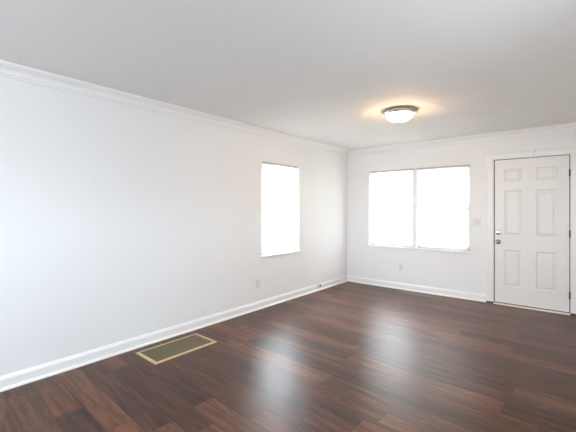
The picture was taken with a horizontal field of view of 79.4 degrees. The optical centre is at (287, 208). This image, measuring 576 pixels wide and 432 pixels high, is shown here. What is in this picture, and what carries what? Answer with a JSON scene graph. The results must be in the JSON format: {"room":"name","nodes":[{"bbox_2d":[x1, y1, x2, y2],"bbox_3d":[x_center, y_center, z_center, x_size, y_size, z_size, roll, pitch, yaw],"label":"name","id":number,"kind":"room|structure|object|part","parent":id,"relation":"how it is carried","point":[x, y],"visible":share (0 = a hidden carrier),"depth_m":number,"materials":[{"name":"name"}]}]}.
{"room":"empty living room","nodes":[
{"label":"empty living room","id":0,"kind":"room"},
{"bbox_2d":[0,76,346,375],"bbox_3d":[-1.556,0.131,3.395,0.140,2.440,8.200,0,0,40],"label":"wall","id":1,"kind":"structure","parent":0,"point":[119,222],"depth_m":3.33,"materials":[{"name":"white paint"}]},
{"bbox_2d":[0,276,347,391],"bbox_3d":[-1.491,1.298,3.341,0.030,0.106,8.200,0,0,40],"label":"baseboard","id":2,"kind":"structure","parent":1,"relation":"attached to","point":[19,378],"depth_m":3.37,"materials":[{"name":"white paint"}]},
{"bbox_2d":[0,60,348,155],"bbox_3d":[-1.477,-1.039,3.329,0.066,0.100,8.200,0,0,40],"label":"crown molding","id":3,"kind":"structure","parent":1,"relation":"attached to","point":[7,69],"depth_m":3.35,"materials":[{"name":"white paint"}]},
{"bbox_2d":[256,278,260,287],"bbox_3d":[-0.396,1.001,4.678,0.012,0.120,0.076,0,0,40],"label":"wall outlet","id":4,"kind":"object","parent":1,"relation":"attached to","point":[258,281],"visible":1,"depth_m":4.67,"materials":[{"name":"white plastic"}]},
{"bbox_2d":[260,166,300,257],"bbox_3d":[-0.137,0.003,5.089,0.168,1.319,0.884,0,0,40],"label":"window","id":5,"kind":"structure","parent":1,"relation":"in","point":[294,251],"depth_m":4.99,"materials":[{"name":"white plastic"}]},
{"bbox_2d":[262,162,296,254],"bbox_3d":[-0.122,-0.008,5.077,0.045,1.295,0.820,0,0,40],"label":"mini blind","id":6,"kind":"object","parent":5,"relation":"attached to","point":[279,227],"visible":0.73,"depth_m":5.07,"materials":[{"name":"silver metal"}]},
{"bbox_3d":[-0.128,0.633,5.082,0.022,0.013,0.812,0,0,40],"label":"rail","id":7,"kind":"part","parent":6,"relation":"part of","materials":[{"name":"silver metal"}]},
{"bbox_3d":[-0.115,0.651,5.071,0.112,0.022,0.884,0,0,40],"label":"sill","id":8,"kind":"part","parent":5,"relation":"part of","materials":[{"name":"white paint"}]},
{"bbox_2d":[0,0,575,149],"bbox_3d":[-0.046,-1.139,2.146,4.060,0.100,8.480,0,0,40],"label":"ceiling","id":9,"kind":"structure","parent":0,"point":[328,72],"depth_m":2.46,"materials":[{"name":"white paint"}]},
{"bbox_2d":[384,107,414,122],"bbox_3d":[1.230,-1.018,3.829,0.332,0.142,0.332,0,0,40],"label":"ceiling light","id":10,"kind":"object","parent":9,"relation":"attached to","point":[397,114],"visible":1,"depth_m":3.73,"materials":[{"name":"white glass"}]},
{"bbox_2d":[0,282,575,431],"bbox_3d":[-0.046,1.391,2.146,4.060,0.080,8.480,0,0,40],"label":"floor","id":11,"kind":"structure","parent":0,"point":[347,356],"depth_m":2.76,"materials":[{"name":"brown wood"}]},
{"bbox_2d":[135,333,216,364],"bbox_3d":[-1.073,1.347,3.382,0.366,0.009,0.672,0,0,40],"label":"floor vent","id":12,"kind":"object","parent":11,"relation":"in","point":[158,354],"visible":1,"depth_m":3.34,"materials":[{"name":"beige metal"}]},
{"bbox_2d":[493,302,569,314],"bbox_3d":[3.291,1.345,4.716,0.850,0.013,0.105,0,0,40],"label":"threshold","id":13,"kind":"object","parent":11,"relation":"on","point":[494,302],"visible":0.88,"depth_m":4.67,"materials":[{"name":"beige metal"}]},
{"bbox_2d":[347,131,575,300],"bbox_3d":[2.612,0.131,5.359,4.060,2.440,0.140,0,0,40],"label":"wall","id":14,"kind":"structure","parent":0,"point":[465,272],"depth_m":5.55,"materials":[{"name":"white paint"}]},
{"bbox_2d":[399,263,402,270],"bbox_3d":[1.905,0.976,5.845,0.076,0.120,0.012,0,0,40],"label":"wall outlet","id":15,"kind":"object","parent":14,"relation":"attached to","point":[400,264],"visible":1,"depth_m":5.84,"materials":[{"name":"white plastic"}]},
{"bbox_2d":[347,275,485,301],"bbox_3d":[1.988,1.298,5.765,2.300,0.106,0.030,0,0,40],"label":"baseboard","id":16,"kind":"structure","parent":14,"relation":"attached to","point":[396,285],"depth_m":5.62,"materials":[{"name":"white paint"}]},
{"bbox_2d":[367,169,471,253],"bbox_3d":[2.123,-0.004,5.745,1.706,1.335,0.168,0,0,40],"label":"window","id":17,"kind":"structure","parent":14,"relation":"in","point":[415,171],"depth_m":5.71,"materials":[{"name":"white plastic"}]},
{"bbox_2d":[370,169,413,247],"bbox_3d":[1.779,-0.014,6.005,0.780,1.311,0.045,0,0,40],"label":"mini blind","id":18,"kind":"object","parent":17,"relation":"attached to","point":[391,197],"visible":1,"depth_m":6.00,"materials":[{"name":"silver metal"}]},
{"bbox_3d":[1.784,0.635,6.011,0.772,0.013,0.022,0,0,40],"label":"rail","id":19,"kind":"part","parent":18,"relation":"part of","materials":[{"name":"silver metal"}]},
{"bbox_3d":[2.105,0.653,5.723,1.706,0.022,0.112,0,0,40],"label":"sill","id":20,"kind":"part","parent":17,"relation":"part of","materials":[{"name":"white paint"}]},
{"bbox_2d":[418,164,469,251],"bbox_3d":[2.440,-0.014,5.459,0.790,1.311,0.045,0,0,40],"label":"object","id":21,"kind":"structure","parent":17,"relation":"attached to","point":[444,191],"depth_m":5.45,"materials":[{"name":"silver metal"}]},
{"bbox_3d":[2.445,0.635,5.465,0.782,0.013,0.022,0,0,40],"label":"rail","id":22,"kind":"part","parent":21,"relation":"part of","materials":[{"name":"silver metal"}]},
{"bbox_2d":[347,122,575,155],"bbox_3d":[2.546,-1.039,5.279,3.780,0.100,0.066,0,0,40],"label":"crown molding","id":23,"kind":"structure","parent":14,"relation":"attached to","point":[568,127],"depth_m":5.12,"materials":[{"name":"white paint"}]},
{"bbox_2d":[472,218,480,225],"bbox_3d":[2.781,0.196,5.114,0.116,0.116,0.022,0,0,40],"label":"light switch","id":24,"kind":"object","parent":14,"relation":"attached to","point":[475,221],"visible":1,"depth_m":5.12,"materials":[{"name":"white plastic"}]},
{"bbox_2d":[486,147,575,315],"bbox_3d":[3.323,0.276,4.758,1.036,2.150,0.159,0,0,40],"label":"door frame","id":25,"kind":"structure","parent":14,"relation":"attached to","point":[569,150],"depth_m":4.71,"materials":[{"name":"white paint"}]},
{"bbox_2d":[494,154,570,312],"bbox_3d":[3.290,0.325,4.712,0.855,2.052,0.143,0,0,40],"label":"door","id":26,"kind":"structure","parent":14,"relation":"in","point":[532,233],"depth_m":4.69,"materials":[{"name":"white paint"}]}
]}

